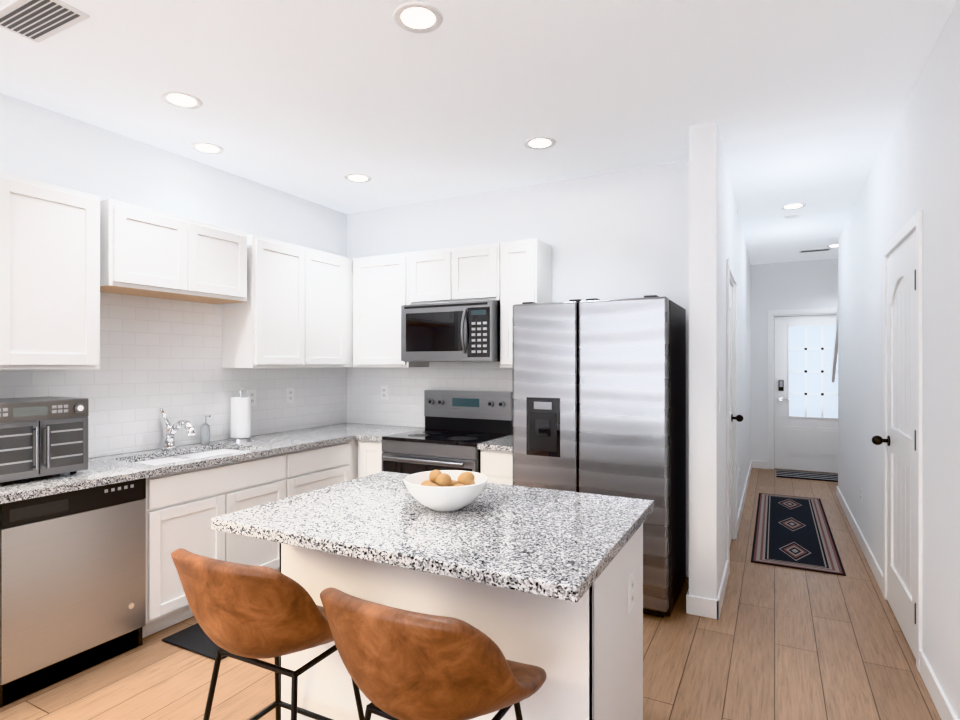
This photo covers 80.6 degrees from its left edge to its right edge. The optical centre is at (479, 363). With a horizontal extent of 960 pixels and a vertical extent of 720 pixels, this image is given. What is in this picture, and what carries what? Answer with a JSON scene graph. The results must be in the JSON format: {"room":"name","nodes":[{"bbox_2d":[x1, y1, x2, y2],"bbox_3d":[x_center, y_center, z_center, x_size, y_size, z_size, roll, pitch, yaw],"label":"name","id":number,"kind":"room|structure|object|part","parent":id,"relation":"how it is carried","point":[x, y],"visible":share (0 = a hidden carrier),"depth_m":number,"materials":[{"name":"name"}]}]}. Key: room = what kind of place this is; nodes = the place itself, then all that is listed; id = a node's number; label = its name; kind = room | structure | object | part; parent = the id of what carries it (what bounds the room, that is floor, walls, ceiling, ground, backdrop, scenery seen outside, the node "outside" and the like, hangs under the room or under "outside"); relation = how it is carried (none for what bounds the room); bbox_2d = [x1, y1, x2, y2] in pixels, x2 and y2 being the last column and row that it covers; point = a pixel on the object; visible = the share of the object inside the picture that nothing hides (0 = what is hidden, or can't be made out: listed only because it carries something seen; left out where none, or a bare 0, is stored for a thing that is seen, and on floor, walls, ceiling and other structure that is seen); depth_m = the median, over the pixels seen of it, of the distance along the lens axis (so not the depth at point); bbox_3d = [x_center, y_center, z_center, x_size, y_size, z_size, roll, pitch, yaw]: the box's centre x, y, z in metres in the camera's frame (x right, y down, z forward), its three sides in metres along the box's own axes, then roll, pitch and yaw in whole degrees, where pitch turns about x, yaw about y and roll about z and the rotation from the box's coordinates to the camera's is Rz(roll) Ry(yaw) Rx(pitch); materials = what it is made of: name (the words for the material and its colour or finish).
{"room":"kitchen","nodes":[
{"label":"kitchen","id":0,"kind":"room"},
{"bbox_2d":[0,93,346,457],"bbox_3d":[-2.896,0.032,1.930,0.120,2.750,7.390,0,0,28],"label":"wall","id":1,"kind":"structure","parent":0,"point":[39,143],"depth_m":3.47,"materials":[{"name":"white paint"}]},
{"bbox_2d":[0,172,15,369],"bbox_3d":[-2.391,-0.420,2.411,0.318,0.896,0.518,0,0,28],"label":"upper cabinet","id":2,"kind":"object","parent":1,"relation":"attached to","point":[7,181],"depth_m":2.56,"materials":[{"name":"white wood"}]},
{"bbox_2d":[16,175,107,369],"bbox_3d":[-2.208,-0.420,2.762,0.318,0.896,0.519,0,0,28],"label":"upper cabinet","id":3,"kind":"object","parent":1,"relation":"attached to","point":[67,256],"depth_m":2.75,"materials":[{"name":"white wood"}]},
{"bbox_2d":[108,199,199,299],"bbox_3d":[-1.952,-0.641,3.254,0.318,0.455,0.499,0,0,28],"label":"upper cabinet","id":4,"kind":"object","parent":1,"relation":"attached to","point":[152,253],"depth_m":3.17,"materials":[{"name":"white wood"}]},
{"bbox_2d":[0,292,346,457],"bbox_3d":[-1.986,0.046,3.542,0.006,0.958,3.450,0,0,28],"label":"backsplash","id":5,"kind":"structure","parent":1,"relation":"attached to","point":[156,354],"depth_m":3.57,"materials":[{"name":"tile"}]},
{"bbox_2d":[247,390,255,405],"bbox_3d":[-1.667,0.247,4.137,0.008,0.118,0.072,0,0,28],"label":"electrical outlet","id":6,"kind":"object","parent":5,"relation":"attached to","point":[251,394],"visible":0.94,"depth_m":4.14,"materials":[{"name":"white plastic"}]},
{"bbox_2d":[286,388,293,402],"bbox_3d":[-1.497,0.247,4.466,0.008,0.118,0.072,0,0,28],"label":"electrical outlet","id":7,"kind":"object","parent":5,"relation":"attached to","point":[289,395],"visible":1,"depth_m":4.46,"materials":[{"name":"white plastic"}]},
{"bbox_2d":[181,221,251,303],"bbox_3d":[-1.779,-0.641,3.588,0.318,0.455,0.498,0,0,28],"label":"upper cabinet","id":8,"kind":"object","parent":1,"relation":"attached to","point":[225,253],"depth_m":3.59,"materials":[{"name":"white wood"}]},
{"bbox_2d":[222,234,315,367],"bbox_3d":[-1.524,-0.420,4.077,0.318,0.896,0.521,0,0,28],"label":"upper cabinet","id":9,"kind":"object","parent":1,"relation":"attached to","point":[278,329],"depth_m":3.94,"materials":[{"name":"white wood"}]},
{"bbox_2d":[316,250,347,367],"bbox_3d":[-1.344,-0.420,4.422,0.318,0.896,0.501,0,0,28],"label":"upper cabinet","id":10,"kind":"object","parent":1,"relation":"attached to","point":[331,269],"depth_m":4.44,"materials":[{"name":"white wood"}]},
{"bbox_2d":[348,258,352,366],"bbox_3d":[-1.150,-0.420,4.794,0.318,0.896,0.451,0,0,28],"label":"upper cabinet","id":11,"kind":"object","parent":1,"relation":"attached to","point":[350,261],"depth_m":4.66,"materials":[{"name":"white wood"}]},
{"bbox_2d":[0,468,940,719],"bbox_3d":[0.691,1.457,2.628,5.840,0.100,11.940,0,0,28],"label":"floor","id":12,"kind":"structure","parent":0,"point":[777,643],"depth_m":2.64,"materials":[{"name":"brown wood"}]},
{"bbox_2d":[0,478,145,707],"bbox_3d":[-2.071,0.986,2.696,0.616,0.842,0.600,0,0,28],"label":"dishwasher","id":13,"kind":"object","parent":12,"relation":"on","point":[72,583],"visible":0.96,"depth_m":2.51,"materials":[{"name":"silver metal"}]},
{"bbox_2d":[84,452,299,637],"bbox_3d":[-1.709,0.986,3.405,0.616,0.842,0.983,0,0,28],"label":"base cabinet","id":14,"kind":"object","parent":12,"relation":"on","point":[192,490],"depth_m":3.10,"materials":[{"name":"white wood"}]},
{"bbox_2d":[0,424,403,503],"bbox_3d":[-1.701,0.544,3.392,0.642,0.036,3.448,0,0,28],"label":"countertop","id":15,"kind":"structure","parent":14,"relation":"on","point":[119,468],"depth_m":3.16,"materials":[{"name":"grey stone"}]},
{"bbox_2d":[0,396,87,482],"bbox_3d":[-2.128,0.346,2.624,0.402,0.360,0.420,0,0,28],"label":"toaster oven","id":16,"kind":"object","parent":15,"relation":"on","point":[43,436],"visible":1,"depth_m":2.56,"materials":[{"name":"silver metal"}]},
{"bbox_2d":[160,408,195,451],"bbox_3d":[-1.836,0.402,3.452,0.276,0.248,0.080,0,0,28],"label":"faucet","id":17,"kind":"object","parent":15,"relation":"on","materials":[{"name":"silver metal"}]},
{"bbox_2d":[136,444,243,463],"bbox_3d":[-1.701,0.653,3.360,0.420,0.205,0.749,0,0,28],"label":"sink","id":18,"kind":"object","parent":15,"relation":"in","point":[171,456],"depth_m":3.46,"materials":[{"name":"silver metal"}]},
{"bbox_2d":[201,414,210,443],"bbox_3d":[-1.801,0.428,3.722,0.074,0.195,0.056,0,0,28],"label":"soap dispenser","id":19,"kind":"object","parent":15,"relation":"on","point":[205,432],"visible":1,"depth_m":3.71,"materials":[{"name":"white"}]},
{"bbox_2d":[228,389,253,440],"bbox_3d":[-1.667,0.349,3.945,0.170,0.353,0.170,0,0,28],"label":"paper towel holder","id":20,"kind":"object","parent":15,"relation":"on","point":[240,418],"visible":1,"depth_m":3.89,"materials":[{"name":"white paper"}]},
{"bbox_2d":[162,623,227,659],"bbox_3d":[-1.246,1.401,3.118,0.430,0.012,0.780,0,0,28],"label":"area rug","id":21,"kind":"object","parent":12,"relation":"on","point":[195,638],"visible":0.19,"depth_m":2.85,"materials":[{"name":"black fabric"}]},
{"bbox_2d":[171,548,363,719],"bbox_3d":[-0.619,0.964,1.700,0.498,0.889,0.479,0,0,28],"label":"stool","id":22,"kind":"object","parent":12,"relation":"on","point":[251,614],"visible":0.85,"depth_m":1.50,"materials":[{"name":"leather"}]},
{"bbox_3d":[-0.619,0.687,1.699,0.527,0.343,0.484,0,0,27],"label":"seat","id":23,"kind":"part","parent":22,"relation":"part of","materials":[{"name":"leather"}]},
{"bbox_2d":[300,440,351,493],"bbox_3d":[-1.388,0.986,4.022,0.616,0.842,0.678,0,0,28],"label":"base cabinet","id":24,"kind":"object","parent":12,"relation":"on","point":[329,465],"depth_m":3.95,"materials":[{"name":"white wood"}]},
{"bbox_2d":[356,440,381,478],"bbox_3d":[-0.670,0.986,4.451,0.260,0.842,0.617,0,0,28],"label":"base cabinet","id":25,"kind":"object","parent":12,"relation":"on","point":[368,452],"depth_m":4.20,"materials":[{"name":"white wood"}]},
{"bbox_2d":[356,428,424,443],"bbox_3d":[-0.665,0.544,4.434,0.235,0.036,0.642,0,0,28],"label":"countertop","id":26,"kind":"structure","parent":25,"relation":"on","point":[387,431],"depth_m":4.29,"materials":[{"name":"grey stone"}]},
{"bbox_2d":[320,587,546,719],"bbox_3d":[-0.113,0.964,1.409,0.498,0.889,0.479,0,0,28],"label":"stool","id":27,"kind":"object","parent":12,"relation":"on","point":[400,664],"visible":1,"depth_m":1.20,"materials":[{"name":"leather"}]},
{"bbox_2d":[382,390,512,473],"bbox_3d":[-0.236,0.809,4.160,0.764,1.195,0.718,0,0,28],"label":"range","id":28,"kind":"object","parent":12,"relation":"on","point":[460,426],"visible":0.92,"depth_m":4.23,"materials":[{"name":"metal"}]},
{"bbox_2d":[280,527,642,719],"bbox_3d":[-0.062,0.978,2.079,1.163,0.858,0.654,0,0,28],"label":"kitchen island","id":29,"kind":"object","parent":12,"relation":"on","point":[590,652],"depth_m":1.73,"materials":[{"name":"white wood"}]},
{"bbox_2d":[211,471,653,602],"bbox_3d":[-0.119,0.528,1.996,1.256,0.036,0.930,0,0,28],"label":"island countertop","id":30,"kind":"structure","parent":29,"relation":"on","point":[545,543],"depth_m":1.75,"materials":[{"name":"grey stone"}]},
{"bbox_2d":[403,470,488,511],"bbox_3d":[-0.119,0.445,2.001,0.300,0.127,0.300,0,0,28],"label":"bowl","id":31,"kind":"object","parent":30,"relation":"on","point":[445,490],"visible":1,"depth_m":1.93,"materials":[{"name":"white ceramic"}]},
{"bbox_2d":[628,570,633,612],"bbox_3d":[0.511,0.767,1.910,0.008,0.118,0.072,0,0,28],"label":"outlet","id":32,"kind":"object","parent":29,"relation":"attached to","point":[630,591],"visible":1,"depth_m":1.90,"materials":[{"name":"white plastic"}]},
{"bbox_2d":[477,448,512,484],"bbox_3d":[0.266,0.986,3.964,0.293,0.842,0.617,0,0,28],"label":"base cabinet","id":33,"kind":"object","parent":12,"relation":"on","point":[497,466],"depth_m":3.70,"materials":[{"name":"white wood"}]},
{"bbox_2d":[477,434,512,451],"bbox_3d":[0.260,0.544,3.953,0.293,0.036,0.642,0,0,28],"label":"countertop","id":34,"kind":"structure","parent":33,"relation":"on","point":[503,444],"depth_m":3.72,"materials":[{"name":"grey stone"}]},
{"bbox_2d":[513,295,685,617],"bbox_3d":[0.767,0.513,3.591,0.925,1.787,0.720,0,0,28],"label":"fridge","id":35,"kind":"object","parent":12,"relation":"on","point":[599,396],"visible":0.81,"depth_m":3.25,"materials":[{"name":"grey metal"}]},
{"bbox_3d":[0.380,0.377,3.399,0.215,0.350,0.022,0,0,27],"label":"panel","id":36,"kind":"part","parent":35,"relation":"part of","materials":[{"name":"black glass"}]},
{"bbox_2d":[751,493,845,575],"bbox_3d":[2.729,1.403,4.949,0.570,0.008,2.400,0,0,28],"label":"rug","id":37,"kind":"object","parent":12,"relation":"on","point":[794,532],"visible":1,"depth_m":4.59,"materials":[{"name":"blue fabric"}]},
{"bbox_2d":[776,470,837,481],"bbox_3d":[4.192,1.401,7.057,0.880,0.012,0.490,0,0,28],"label":"doormat","id":38,"kind":"object","parent":12,"relation":"on","point":[807,475],"visible":0.64,"depth_m":7.08,"materials":[{"name":"grey fabric"}]},
{"bbox_2d":[0,0,956,264],"bbox_3d":[0.691,-1.393,2.628,5.840,0.100,11.940,0,0,28],"label":"ceiling","id":39,"kind":"structure","parent":0,"point":[796,100],"depth_m":2.76,"materials":[{"name":"white paint"}]},
{"bbox_2d":[0,0,89,42],"bbox_3d":[-1.713,-1.338,2.188,0.380,0.010,0.180,0,0,28],"label":"ceiling vent","id":40,"kind":"object","parent":39,"relation":"in","point":[37,21],"visible":1,"depth_m":2.18,"materials":[{"name":"white metal"}]},
{"bbox_2d":[160,91,202,108],"bbox_3d":[-1.516,-1.340,2.878,0.192,0.006,0.192,0,0,28],"label":"recessed light","id":41,"kind":"object","parent":39,"relation":"in","point":[178,99],"visible":1,"depth_m":2.87,"materials":[{"name":"white plastic"}]},
{"bbox_2d":[190,142,223,154],"bbox_3d":[-1.696,-1.340,3.521,0.192,0.006,0.192,0,0,28],"label":"recessed light","id":42,"kind":"object","parent":39,"relation":"in","point":[206,148],"visible":1,"depth_m":3.52,"materials":[{"name":"white plastic"}]},
{"bbox_2d":[344,174,370,182],"bbox_3d":[-0.881,-1.340,4.086,0.192,0.006,0.192,0,0,28],"label":"recessed light","id":43,"kind":"object","parent":39,"relation":"in","point":[359,178],"visible":1,"depth_m":4.09,"materials":[{"name":"white plastic"}]},
{"bbox_2d":[393,2,442,32],"bbox_3d":[-0.240,-1.340,2.196,0.192,0.006,0.192,0,0,28],"label":"recessed light","id":44,"kind":"object","parent":39,"relation":"in","point":[416,17],"visible":1,"depth_m":2.19,"materials":[{"name":"white"}]},
{"bbox_2d":[524,137,555,149],"bbox_3d":[0.364,-1.340,3.439,0.192,0.006,0.192,0,0,28],"label":"recessed light","id":45,"kind":"object","parent":39,"relation":"in","point":[538,143],"visible":1,"depth_m":3.44,"materials":[{"name":"white"}]},
{"bbox_2d":[784,212,800,218],"bbox_3d":[2.793,-1.325,5.062,0.132,0.035,0.132,0,0,28],"label":"smoke detector","id":46,"kind":"object","parent":39,"relation":"attached to","point":[792,215],"visible":1,"depth_m":5.02,"materials":[{"name":"white plastic"}]},
{"bbox_2d":[780,203,805,209],"bbox_3d":[2.664,-1.340,4.814,0.192,0.006,0.192,0,0,28],"label":"recessed light","id":47,"kind":"object","parent":39,"relation":"in","point":[792,206],"visible":1,"depth_m":4.81,"materials":[{"name":"white"}]},
{"bbox_2d":[799,248,830,252],"bbox_3d":[3.946,-1.338,6.671,0.320,0.010,0.120,0,0,28],"label":"ceiling vent","id":48,"kind":"object","parent":39,"relation":"in","point":[815,250],"visible":0.98,"depth_m":6.65,"materials":[{"name":"white metal"}]},
{"bbox_2d":[827,244,837,247],"bbox_3d":[4.036,-1.340,6.411,0.192,0.006,0.192,0,0,28],"label":"recessed light","id":49,"kind":"object","parent":39,"relation":"in","point":[833,246],"visible":0.54,"depth_m":6.44,"materials":[{"name":"white"}]},
{"bbox_2d":[347,161,688,576],"bbox_3d":[0.153,0.032,4.441,2.970,2.750,0.120,0,0,28],"label":"wall","id":50,"kind":"structure","parent":0,"point":[619,235],"depth_m":4.06,"materials":[{"name":"white paint"}]},
{"bbox_2d":[353,252,428,366],"bbox_3d":[-0.735,-0.420,4.649,0.550,0.896,0.318,0,0,28],"label":"upper cabinet","id":51,"kind":"object","parent":50,"relation":"attached to","point":[380,283],"depth_m":4.51,"materials":[{"name":"white wood"}]},
{"bbox_2d":[347,362,512,426],"bbox_3d":[-0.325,0.231,4.619,1.946,0.588,0.006,0,0,28],"label":"backsplash","id":52,"kind":"structure","parent":50,"relation":"attached to","point":[403,405],"depth_m":4.76,"materials":[{"name":"tile"}]},
{"bbox_2d":[381,386,387,399],"bbox_3d":[-0.824,0.247,4.870,0.072,0.118,0.008,0,0,28],"label":"electrical outlet","id":53,"kind":"object","parent":52,"relation":"attached to","point":[384,392],"visible":1,"depth_m":4.87,"materials":[{"name":"white plastic"}]},
{"bbox_2d":[409,247,456,304],"bbox_3d":[-0.288,-0.662,4.416,0.450,0.413,0.318,0,0,28],"label":"upper cabinet","id":54,"kind":"object","parent":50,"relation":"attached to","point":[432,273],"depth_m":4.28,"materials":[{"name":"white wood"}]},
{"bbox_2d":[401,300,499,361],"bbox_3d":[-0.177,-0.232,4.273,0.764,0.427,0.468,0,0,28],"label":"microwave","id":55,"kind":"object","parent":54,"relation":"attached to","point":[468,331],"visible":0.98,"depth_m":4.08,"materials":[{"name":"metal"}]},
{"bbox_2d":[457,242,500,301],"bbox_3d":[0.004,-0.662,4.264,0.448,0.413,0.318,0,0,28],"label":"upper cabinet","id":56,"kind":"object","parent":50,"relation":"attached to","point":[478,266],"depth_m":4.10,"materials":[{"name":"white wood"}]},
{"bbox_2d":[500,238,551,367],"bbox_3d":[0.331,-0.420,4.094,0.282,0.896,0.318,0,0,28],"label":"upper cabinet","id":57,"kind":"object","parent":50,"relation":"attached to","point":[507,275],"depth_m":3.98,"materials":[{"name":"white wood"}]},
{"bbox_2d":[689,121,750,599],"bbox_3d":[2.426,0.032,5.434,0.145,2.750,5.120,0,0,28],"label":"wall","id":58,"kind":"structure","parent":0,"point":[716,238],"depth_m":3.18,"materials":[{"name":"white paint"}]},
{"bbox_2d":[686,589,701,614],"bbox_3d":[1.315,1.355,3.440,0.044,0.105,0.584,0,0,28],"label":"baseboard","id":59,"kind":"structure","parent":58,"relation":"attached to","point":[692,602],"depth_m":3.17,"materials":[{"name":"white wood"}]},
{"bbox_2d":[709,560,728,619],"bbox_3d":[1.466,1.355,3.445,0.039,0.105,0.734,0,0,28],"label":"baseboard","id":60,"kind":"structure","parent":58,"relation":"attached to","point":[715,606],"depth_m":3.19,"materials":[{"name":"white wood"}]},
{"bbox_2d":[718,391,720,411],"bbox_3d":[1.377,0.217,3.252,0.008,0.118,0.072,0,0,28],"label":"light switch","id":61,"kind":"object","parent":58,"relation":"attached to","point":[719,401],"visible":0.98,"depth_m":3.23,"materials":[{"name":"white plastic"}]},
{"bbox_2d":[726,258,736,572],"bbox_3d":[1.800,0.352,4.215,0.161,2.110,0.940,0,0,28],"label":"door frame","id":62,"kind":"structure","parent":58,"relation":"attached to","point":[729,272],"depth_m":4.34,"materials":[{"name":"white wood"}]},
{"bbox_2d":[730,284,742,544],"bbox_3d":[1.857,0.389,4.175,0.128,2.020,0.797,0,0,28],"label":"hall door","id":63,"kind":"structure","parent":58,"relation":"in","point":[738,418],"depth_m":4.44,"materials":[{"name":"white wood"}]},
{"bbox_2d":[737,460,752,534],"bbox_3d":[2.879,1.355,6.133,0.014,0.105,3.460,0,0,28],"label":"baseboard","id":64,"kind":"structure","parent":58,"relation":"attached to","point":[740,511],"depth_m":5.74,"materials":[{"name":"white wood"}]},
{"bbox_2d":[751,259,837,460],"bbox_3d":[4.791,0.032,7.157,2.750,2.750,0.120,0,0,28],"label":"wall","id":65,"kind":"structure","parent":0,"point":[812,284],"depth_m":7.57,"materials":[{"name":"white paint"}]},
{"bbox_2d":[768,308,836,469],"bbox_3d":[4.353,0.347,7.376,1.070,2.120,0.136,0,0,28],"label":"door frame","id":66,"kind":"structure","parent":65,"relation":"attached to","point":[772,314],"depth_m":7.54,"materials":[{"name":"white wood"}]},
{"bbox_2d":[775,315,837,472],"bbox_3d":[4.347,0.383,7.365,0.908,2.028,0.089,0,0,28],"label":"front door","id":67,"kind":"structure","parent":65,"relation":"in","point":[806,414],"depth_m":7.42,"materials":[{"name":"white wood"}]},
{"bbox_2d":[838,0,959,719],"bbox_3d":[1.484,0.032,1.426,0.120,2.750,10.300,0,0,28],"label":"wall","id":68,"kind":"structure","parent":0,"point":[915,169],"depth_m":2.51,"materials":[{"name":"white paint"}]},
{"bbox_2d":[836,486,882,593],"bbox_3d":[3.139,1.355,4.727,0.036,0.105,2.944,0,0,28],"label":"baseboard","id":69,"kind":"structure","parent":68,"relation":"attached to","point":[868,554],"depth_m":4.24,"materials":[{"name":"white wood"}]},
{"bbox_2d":[872,233,915,658],"bbox_3d":[2.207,0.389,3.005,0.128,2.020,0.809,0,0,28],"label":"hall door","id":70,"kind":"structure","parent":68,"relation":"in","point":[900,440],"depth_m":3.00,"materials":[{"name":"white wood"}]},
{"bbox_2d":[883,210,922,671],"bbox_3d":[2.280,0.352,2.973,0.136,2.110,0.960,0,0,28],"label":"door frame","id":71,"kind":"structure","parent":68,"relation":"attached to","point":[913,223],"depth_m":2.60,"materials":[{"name":"white wood"}]},
{"bbox_2d":[919,650,957,719],"bbox_3d":[0.527,1.355,-0.268,0.014,0.105,6.410,0,0,28],"label":"baseboard","id":72,"kind":"structure","parent":68,"relation":"attached to","point":[943,706],"depth_m":2.32,"materials":[{"name":"white wood"}]},
{"bbox_3d":[4.603,0.032,5.552,1.602,2.750,2.900,0,0,28],"label":"wall","id":73,"kind":"structure","parent":0,"visible":0},
{"bbox_2d":[831,304,837,382],"bbox_3d":[4.190,-0.413,6.630,0.036,1.299,1.401,0,0,28],"label":"stair rail","id":74,"kind":"object","parent":73,"relation":"attached to","point":[834,359],"visible":0.52,"depth_m":6.83,"materials":[{"name":"white wood"}]}
]}

